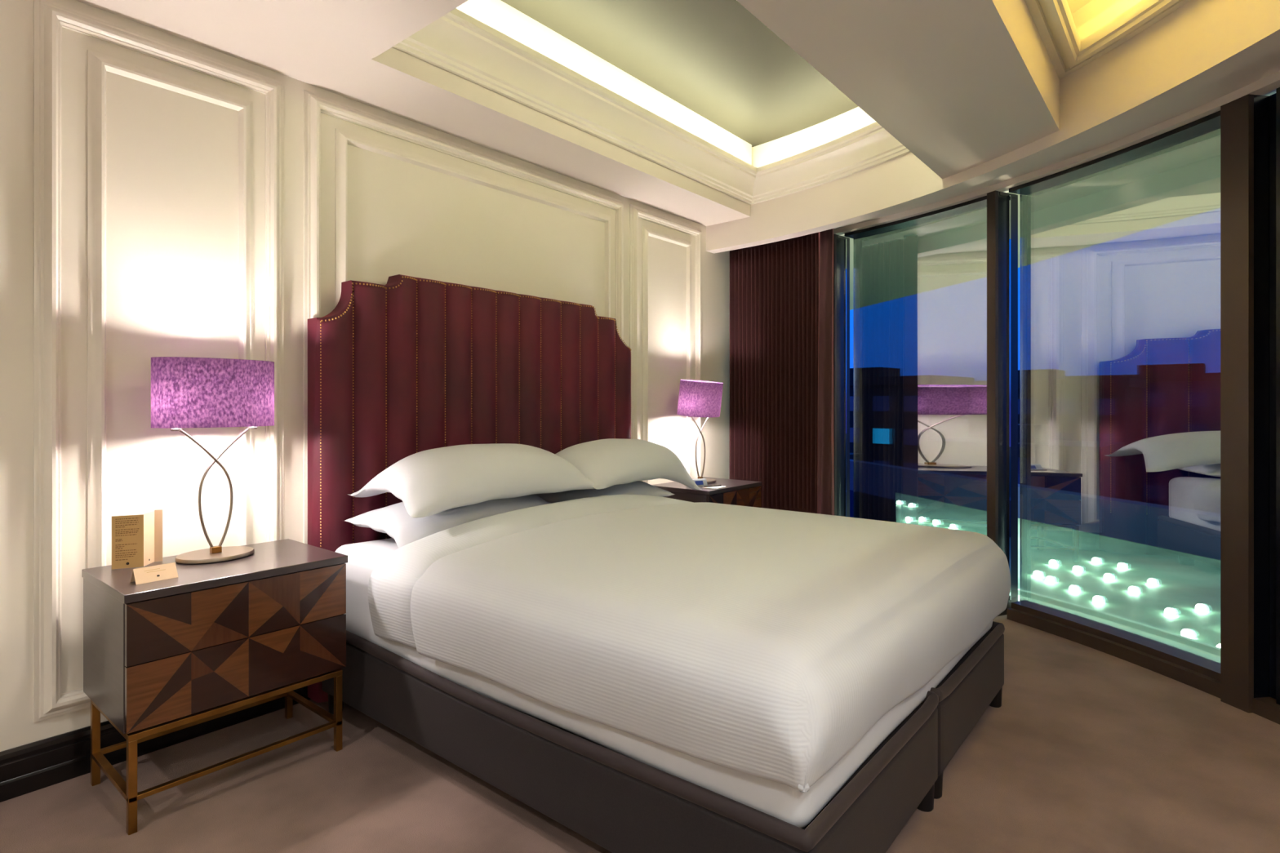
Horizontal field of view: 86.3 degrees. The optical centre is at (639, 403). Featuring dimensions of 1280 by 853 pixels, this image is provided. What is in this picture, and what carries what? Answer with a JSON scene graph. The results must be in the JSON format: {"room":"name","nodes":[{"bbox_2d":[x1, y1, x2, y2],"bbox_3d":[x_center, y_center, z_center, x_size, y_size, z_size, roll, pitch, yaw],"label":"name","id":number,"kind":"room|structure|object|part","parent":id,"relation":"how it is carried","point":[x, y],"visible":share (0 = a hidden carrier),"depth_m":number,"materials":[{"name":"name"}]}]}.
{"room":"hotel room","nodes":[
{"label":"hotel room","id":0,"kind":"room"},
{"bbox_2d":[0,0,729,751],"bbox_3d":[-1.287,-0.400,3.143,0.120,3.300,6.620,0,0,39],"label":"wall","id":1,"kind":"structure","parent":0,"point":[172,157],"depth_m":2.56,"materials":[{"name":"beige paint"}]},
{"bbox_2d":[0,685,311,802],"bbox_3d":[-1.301,1.175,3.012,0.024,0.150,6.200,0,0,39],"label":"baseboard","id":2,"kind":"structure","parent":1,"relation":"attached to","point":[28,768],"depth_m":2.28,"materials":[{"name":"black wood"}]},
{"bbox_2d":[33,0,284,722],"bbox_3d":[-1.709,-0.145,2.508,0.034,2.360,0.780,0,0,39],"label":"trim","id":3,"kind":"structure","parent":1,"relation":"attached to","point":[50,17],"depth_m":2.24,"materials":[{"name":"beige paint"}]},
{"bbox_2d":[87,49,253,568],"bbox_3d":[-1.706,-0.150,2.519,0.025,2.110,0.525,0,0,39],"label":"trim","id":4,"kind":"structure","parent":1,"relation":"attached to","point":[98,64],"depth_m":2.34,"materials":[{"name":"beige paint"}]},
{"bbox_2d":[303,89,623,544],"bbox_3d":[-0.755,-0.145,3.669,0.034,2.360,2.060,0,0,39],"label":"trim","id":5,"kind":"structure","parent":1,"relation":"attached to","point":[314,104],"depth_m":2.93,"materials":[{"name":"beige paint"}]},
{"bbox_2d":[335,128,610,317],"bbox_3d":[-0.754,-0.150,3.677,0.025,2.110,1.800,0,0,39],"label":"trim","id":6,"kind":"structure","parent":1,"relation":"attached to","point":[343,138],"depth_m":3.25,"materials":[{"name":"beige paint"}]},
{"bbox_2d":[629,204,701,478],"bbox_3d":[0.207,-0.145,4.839,0.034,2.360,0.830,0,0,39],"label":"trim","id":7,"kind":"structure","parent":1,"relation":"attached to","point":[636,212],"depth_m":4.54,"materials":[{"name":"beige paint"}]},
{"bbox_2d":[641,226,691,484],"bbox_3d":[0.204,-0.150,4.842,0.025,2.110,0.570,0,0,39],"label":"trim","id":8,"kind":"structure","parent":1,"relation":"attached to","point":[646,232],"depth_m":4.65,"materials":[{"name":"beige paint"}]},
{"bbox_2d":[833,234,849,516],"bbox_3d":[1.179,0.000,5.431,0.203,2.500,0.969,0,0,-44],"label":"window","id":9,"kind":"structure","parent":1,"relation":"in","point":[841,243],"depth_m":5.09,"materials":[{"name":"clear glass"}]},
{"bbox_3d":[1.206,-0.035,5.458,0.969,2.400,0.037,0,0,44],"label":"pane","id":10,"kind":"part","parent":9,"relation":"part of","materials":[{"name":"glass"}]},
{"bbox_2d":[840,191,1019,310],"bbox_3d":[-0.307,-1.750,8.572,9.543,0.200,19.640,0,0,-15],"label":"trim","id":11,"kind":"structure","parent":1,"relation":"attached to","point":[851,239],"depth_m":7.75,"materials":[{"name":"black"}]},
{"bbox_2d":[706,0,1279,253],"bbox_3d":[1.529,-1.610,2.863,0.986,0.880,5.196,0,0,-12],"label":"ceiling","id":12,"kind":"structure","parent":1,"relation":"attached to","point":[1200,43],"depth_m":2.96,"materials":[{"name":"white paint"}]},
{"bbox_2d":[1017,588,1019,601],"bbox_3d":[2.066,1.312,2.808,1.614,0.275,7.051,0,0,-10],"label":"trim","id":13,"kind":"structure","parent":1,"relation":"attached to","point":[1018,588],"depth_m":4.29,"materials":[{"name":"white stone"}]},
{"bbox_2d":[833,48,1279,235],"bbox_3d":[1.849,-1.310,3.079,1.463,0.120,5.805,0,0,-14],"label":"trim","id":14,"kind":"structure","parent":1,"relation":"attached to","point":[1261,77],"depth_m":3.21,"materials":[{"name":"white paint"}]},
{"bbox_2d":[728,228,834,515],"bbox_3d":[1.016,-0.022,5.041,0.910,2.505,0.118,0,0,43],"label":"curtain","id":15,"kind":"object","parent":14,"relation":"hanging from","point":[781,426],"visible":0.7,"depth_m":5.00,"materials":[{"name":"red fabric"}]},
{"bbox_2d":[76,0,751,226],"bbox_3d":[0.319,-1.705,1.537,4.400,0.690,5.980,0,0,39],"label":"ceiling","id":16,"kind":"structure","parent":0,"point":[332,46],"depth_m":3.04,"materials":[{"name":"white paint"}]},
{"bbox_2d":[373,0,467,57],"bbox_3d":[-0.501,-1.660,2.241,1.440,0.580,0.015,0,0,39],"label":"trim","id":17,"kind":"structure","parent":16,"relation":"attached to","point":[467,0],"depth_m":2.48,"materials":[{"name":"white paint"}]},
{"bbox_2d":[392,8,910,204],"bbox_3d":[0.428,-1.540,3.370,1.440,0.189,2.930,0,0,39],"label":"trim","id":18,"kind":"structure","parent":16,"relation":"attached to","point":[458,43],"depth_m":3.71,"materials":[{"name":"beige paint"}]},
{"bbox_2d":[501,0,857,146],"bbox_3d":[0.453,-1.968,3.409,1.470,0.163,3.043,0,0,39],"label":"ceiling panel","id":19,"kind":"object","parent":16,"relation":"attached to","point":[715,59],"depth_m":3.70,"materials":[{"name":"grey paint"}]},
{"bbox_2d":[736,0,1059,178],"bbox_3d":[1.085,-1.637,2.564,0.600,0.825,2.529,0,0,39],"label":"ceiling beam","id":20,"kind":"structure","parent":16,"relation":"attached to","point":[962,85],"depth_m":2.50,"materials":[{"name":"white paint"}]},
{"bbox_2d":[1066,0,1092,13],"bbox_3d":[1.831,-1.900,1.763,1.650,0.300,2.360,0,0,39],"label":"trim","id":21,"kind":"structure","parent":16,"relation":"attached to","point":[1074,5],"depth_m":2.99,"materials":[{"name":"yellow paint"}]},
{"bbox_2d":[1024,0,1190,79],"bbox_3d":[1.585,-1.470,1.510,1.512,0.060,2.759,0,0,39],"label":"trim","id":22,"kind":"structure","parent":16,"relation":"attached to","point":[1053,20],"depth_m":2.66,"materials":[{"name":"beige paint"}]},
{"bbox_2d":[0,614,1279,852],"bbox_3d":[0.475,1.320,1.778,4.670,0.140,6.750,0,0,39],"label":"floor","id":23,"kind":"structure","parent":0,"point":[1086,749],"depth_m":2.19,"materials":[{"name":"beige carpet"}]},
{"bbox_2d":[81,538,347,835],"bbox_3d":[-1.455,0.900,2.368,0.484,0.700,0.665,0,0,39],"label":"nightstand","id":24,"kind":"object","parent":23,"relation":"on","point":[210,642],"visible":1,"depth_m":2.18,"materials":[{"name":"grey paint"}]},
{"bbox_3d":[-1.789,1.115,2.242,0.022,0.270,0.022,0,0,39],"label":"leg","id":25,"kind":"part","parent":24,"relation":"part of","materials":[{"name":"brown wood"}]},
{"bbox_3d":[-1.481,1.115,1.989,0.022,0.270,0.022,0,0,39],"label":"leg","id":26,"kind":"part","parent":24,"relation":"part of","materials":[{"name":"gold metal"}]},
{"bbox_2d":[111,509,162,569],"bbox_3d":[-1.693,0.460,2.313,0.049,0.180,0.147,0,0,31],"label":"leaflet","id":27,"kind":"object","parent":24,"relation":"on","point":[136,540],"visible":1,"depth_m":2.29,"materials":[{"name":"brown paper"}]},
{"bbox_2d":[115,517,138,560],"bbox_3d":[-1.712,0.452,2.280,0.065,0.138,0.001,0,0,-25],"label":"print","id":28,"kind":"object","parent":27,"relation":"attached to","point":[126,529],"depth_m":2.28,"materials":[{"name":"brown paper"}]},
{"bbox_3d":[-1.712,0.462,2.281,0.087,0.176,0.001,0,0,-25],"label":"panel","id":29,"kind":"part","parent":27,"relation":"part of","materials":[{"name":"brown paper"}]},
{"bbox_3d":[-1.680,0.461,2.335,0.001,0.178,0.072,0,0,-11],"label":"panel","id":30,"kind":"part","parent":27,"relation":"part of","materials":[{"name":"beige paper"}]},
{"bbox_3d":[-1.677,0.460,2.377,0.023,0.180,0.001,0,0,-31],"label":"panel","id":31,"kind":"part","parent":27,"relation":"part of","materials":[{"name":"beige paper"}]},
{"bbox_2d":[130,562,177,584],"bbox_3d":[-1.514,0.528,2.129,0.052,0.044,0.112,0,0,37],"label":"tent card","id":32,"kind":"object","parent":24,"relation":"on","point":[164,571],"visible":1,"depth_m":2.12,"materials":[{"name":"beige paper"}]},
{"bbox_2d":[151,356,274,564],"bbox_3d":[-1.519,0.197,2.443,0.236,0.706,0.384,0,0,39],"label":"table lamp","id":33,"kind":"object","parent":24,"relation":"on","point":[186,392],"visible":1,"depth_m":2.35,"materials":[{"name":"purple fabric"}]},
{"bbox_3d":[-1.536,0.300,2.416,0.011,0.431,0.173,0,0,39],"label":"arm","id":34,"kind":"part","parent":33,"relation":"part of","materials":[{"name":"silver metal"}]},
{"bbox_3d":[-1.519,-0.037,2.443,0.236,0.238,0.384,0,0,39],"label":"lamp shade","id":35,"kind":"part","parent":33,"relation":"part of","materials":[{"name":"purple fabric"}]},
{"bbox_3d":[-1.501,0.300,2.471,0.011,0.431,0.173,0,0,39],"label":"arm","id":36,"kind":"part","parent":33,"relation":"part of","materials":[{"name":"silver metal"}]},
{"bbox_3d":[-1.280,0.857,2.224,0.022,0.190,0.653,0,0,39],"label":"drawer","id":37,"kind":"part","parent":24,"relation":"part of","materials":[{"name":"brown wood"}]},
{"bbox_3d":[-1.280,0.669,2.224,0.022,0.180,0.653,0,0,39],"label":"drawer","id":38,"kind":"part","parent":24,"relation":"part of","materials":[{"name":"brown wood"}]},
{"bbox_3d":[-1.398,1.115,2.717,0.022,0.270,0.022,0,0,39],"label":"leg","id":39,"kind":"part","parent":24,"relation":"part of","materials":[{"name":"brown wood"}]},
{"bbox_3d":[-1.090,1.115,2.464,0.022,0.270,0.022,0,0,39],"label":"leg","id":40,"kind":"part","parent":24,"relation":"part of","materials":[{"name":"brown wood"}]},
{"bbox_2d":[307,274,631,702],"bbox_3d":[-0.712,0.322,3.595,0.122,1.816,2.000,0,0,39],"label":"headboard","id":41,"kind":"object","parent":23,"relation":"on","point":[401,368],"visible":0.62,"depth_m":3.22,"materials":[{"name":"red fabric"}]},
{"bbox_3d":[-0.679,0.164,3.568,0.037,1.479,1.984,0,0,39],"label":"nailhead trim","id":42,"kind":"part","parent":41,"relation":"part of","materials":[{"name":"gold metal"}]},
{"bbox_2d":[322,630,938,852],"bbox_3d":[-0.183,1.069,2.447,2.139,0.363,0.917,0,0,39],"label":"bed base","id":43,"kind":"object","parent":23,"relation":"on","point":[620,803],"visible":0.43,"depth_m":1.86,"materials":[{"name":"brown fabric"}]},
{"bbox_3d":[-1.233,1.208,2.768,0.060,0.085,0.060,0,0,39],"label":"leg","id":44,"kind":"part","parent":43,"relation":"part of","materials":[{"name":"black"}]},
{"bbox_2d":[335,537,992,828],"bbox_3d":[0.099,0.763,2.812,2.102,0.374,1.778,0,0,39],"label":"mattress","id":45,"kind":"object","parent":43,"relation":"on","point":[784,802],"visible":0.1,"depth_m":1.82,"materials":[{"name":"white fabric"}]},
{"bbox_2d":[345,494,551,548],"bbox_3d":[-0.776,0.479,3.065,0.428,0.153,0.940,0,0,38],"label":"pillow","id":46,"kind":"object","parent":45,"relation":"on","point":[393,520],"visible":0.43,"depth_m":2.79,"materials":[{"name":"white fabric"}]},
{"bbox_2d":[346,443,594,518],"bbox_3d":[-0.706,0.309,3.099,0.501,0.252,1.031,0,0,41],"label":"pillow","id":47,"kind":"object","parent":46,"relation":"on","point":[432,482],"visible":1,"depth_m":2.85,"materials":[{"name":"white fabric"}]},
{"bbox_2d":[368,494,693,648],"bbox_3d":[-0.274,0.653,3.119,0.324,0.404,1.904,0,0,39],"label":"sheet","id":48,"kind":"object","parent":45,"relation":"on","point":[391,584],"visible":0.56,"depth_m":2.53,"materials":[{"name":"white fabric"}]},
{"bbox_2d":[533,480,674,503],"bbox_3d":[-0.222,0.485,3.730,0.430,0.154,0.800,0,0,40],"label":"pillow","id":49,"kind":"object","parent":45,"relation":"on","point":[637,487],"visible":0.36,"depth_m":3.57,"materials":[{"name":"white fabric"}]},
{"bbox_2d":[555,438,701,489],"bbox_3d":[-0.117,0.354,3.811,0.496,0.317,0.988,0,0,37],"label":"pillow","id":50,"kind":"object","parent":49,"relation":"on","point":[606,463],"visible":0.81,"depth_m":3.59,"materials":[{"name":"white fabric"}]},
{"bbox_2d":[410,502,1010,792],"bbox_3d":[0.397,0.668,2.568,1.448,0.380,1.928,0,0,39],"label":"duvet","id":51,"kind":"object","parent":45,"relation":"on","point":[762,642],"visible":1,"depth_m":1.89,"materials":[{"name":"white fabric"}]},
{"bbox_3d":[0.879,1.208,2.112,0.060,0.085,0.060,0,0,39],"label":"leg","id":52,"kind":"part","parent":43,"relation":"part of","materials":[{"name":"black wood"}]},
{"bbox_2d":[652,477,761,507],"bbox_3d":[0.461,0.900,4.699,0.484,0.700,0.665,0,0,39],"label":"nightstand","id":53,"kind":"object","parent":23,"relation":"on","point":[736,492],"visible":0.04,"depth_m":4.52,"materials":[{"name":"grey paint"}]},
{"bbox_2d":[676,379,723,484],"bbox_3d":[0.422,0.190,4.773,0.263,0.720,0.384,0,0,39],"label":"table lamp","id":54,"kind":"object","parent":53,"relation":"on","point":[696,398],"visible":0.93,"depth_m":4.64,"materials":[{"name":"purple fabric"}]},
{"bbox_3d":[0.405,0.300,4.746,0.011,0.431,0.173,0,0,39],"label":"arm","id":55,"kind":"part","parent":54,"relation":"part of","materials":[{"name":"silver metal"}]},
{"bbox_3d":[0.422,-0.037,4.773,0.236,0.238,0.384,9,6,39],"label":"lamp shade","id":56,"kind":"part","parent":54,"relation":"part of","materials":[{"name":"purple fabric"}]},
{"bbox_3d":[0.440,0.300,4.800,0.011,0.431,0.173,0,0,39],"label":"arm","id":57,"kind":"part","parent":54,"relation":"part of","materials":[{"name":"silver metal"}]},
{"bbox_2d":[692,478,707,486],"bbox_3d":[0.380,0.526,4.549,0.136,0.046,0.058,0,0,-27],"label":"digital clock","id":58,"kind":"object","parent":53,"relation":"on","point":[700,482],"visible":0.54,"depth_m":4.54,"materials":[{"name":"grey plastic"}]},
{"bbox_2d":[702,484,726,488],"bbox_3d":[0.489,0.547,4.477,0.105,0.004,0.150,0,0,33],"label":"notepad","id":59,"kind":"object","parent":53,"relation":"on","point":[719,486],"visible":0.96,"depth_m":4.44,"materials":[{"name":"white paper"}]},
{"bbox_2d":[703,484,721,487],"bbox_3d":[0.477,0.541,4.485,0.135,0.008,0.008,0,0,-29],"label":"pen","id":60,"kind":"object","parent":59,"relation":"on","point":[713,485],"visible":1,"depth_m":4.48,"materials":[{"name":"brown"}]},
{"bbox_3d":[0.636,0.669,4.555,0.022,0.180,0.653,0,0,39],"label":"drawer","id":61,"kind":"part","parent":53,"relation":"part of","materials":[{"name":"brown wood"}]},
{"bbox_2d":[844,190,1017,616],"bbox_3d":[1.873,0.000,4.553,0.205,2.500,1.206,0,0,-31],"label":"window","id":62,"kind":"structure","parent":23,"relation":"on","point":[935,292],"depth_m":4.47,"materials":[{"name":"clear glass"}]},
{"bbox_2d":[929,621,1004,799],"bbox_3d":[0.402,1.073,3.159,2.139,0.354,0.917,0,0,39],"label":"bed base","id":63,"kind":"object","parent":23,"relation":"on","point":[976,682],"visible":0.14,"depth_m":2.40,"materials":[{"name":"brown fabric"}]},
{"bbox_3d":[0.937,1.208,2.182,0.060,0.085,0.060,0,0,39],"label":"leg","id":64,"kind":"part","parent":63,"relation":"part of","materials":[{"name":"black"}]},
{"bbox_3d":[1.469,1.208,2.829,0.060,0.085,0.060,0,0,39],"label":"leg","id":65,"kind":"part","parent":63,"relation":"part of","materials":[{"name":"black wood"}]},
{"bbox_2d":[1007,100,1234,706],"bbox_3d":[2.388,0.000,3.414,0.207,2.500,1.237,0,0,-16],"label":"window","id":66,"kind":"structure","parent":23,"relation":"on","point":[1126,255],"depth_m":3.37,"materials":[{"name":"clear glass"}]},
{"bbox_2d":[1234,87,1279,724],"bbox_3d":[2.580,0.000,2.186,0.214,2.500,1.308,0,0,-2],"label":"window frame","id":67,"kind":"structure","parent":23,"relation":"on","point":[1256,117],"depth_m":2.77,"materials":[{"name":"brown metal"}]},
{"label":"outside","id":68,"kind":"structure","parent":0,"visible":0},
{"bbox_3d":[132.689,15.350,166.008,500.000,0.200,375.000,0,0,39],"label":"trim","id":69,"kind":"structure","parent":68,"visible":0},
{"bbox_2d":[849,368,853,453],"bbox_3d":[24.923,5.750,72.719,9.800,19.000,16.800,0,0,-43],"label":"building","id":70,"kind":"structure","parent":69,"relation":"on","point":[851,369],"depth_m":69.68,"materials":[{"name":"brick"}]},
{"bbox_2d":[849,453,853,517],"bbox_3d":[8.686,8.800,49.820,6.800,12.900,12.800,0,0,-41],"label":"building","id":71,"kind":"structure","parent":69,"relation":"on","point":[851,454],"depth_m":46.90,"materials":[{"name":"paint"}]},
{"bbox_2d":[1017,423,1019,484],"bbox_3d":[24.855,8.300,44.294,9.800,13.900,6.800,0,0,44],"label":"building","id":72,"kind":"structure","parent":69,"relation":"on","point":[1018,424],"depth_m":41.73,"materials":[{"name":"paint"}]},
{"bbox_2d":[1017,369,1019,423],"bbox_3d":[41.453,5.900,70.780,16.800,18.700,9.800,0,0,44],"label":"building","id":73,"kind":"structure","parent":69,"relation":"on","point":[1018,370],"depth_m":68.06,"materials":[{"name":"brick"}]},
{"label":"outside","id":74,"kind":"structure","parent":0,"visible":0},
{"bbox_2d":[1017,518,1019,589],"bbox_3d":[5.090,2.350,7.290,7.468,0.200,18.793,0,0,-14],"label":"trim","id":75,"kind":"structure","parent":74,"point":[1018,518],"depth_m":10.22,"materials":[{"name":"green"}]},
{"bbox_2d":[849,459,1019,518],"bbox_3d":[7.681,2.040,13.128,0.350,0.820,27.657,0,0,-14],"label":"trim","id":76,"kind":"structure","parent":75,"relation":"on","point":[851,460],"depth_m":19.25,"materials":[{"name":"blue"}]}
]}

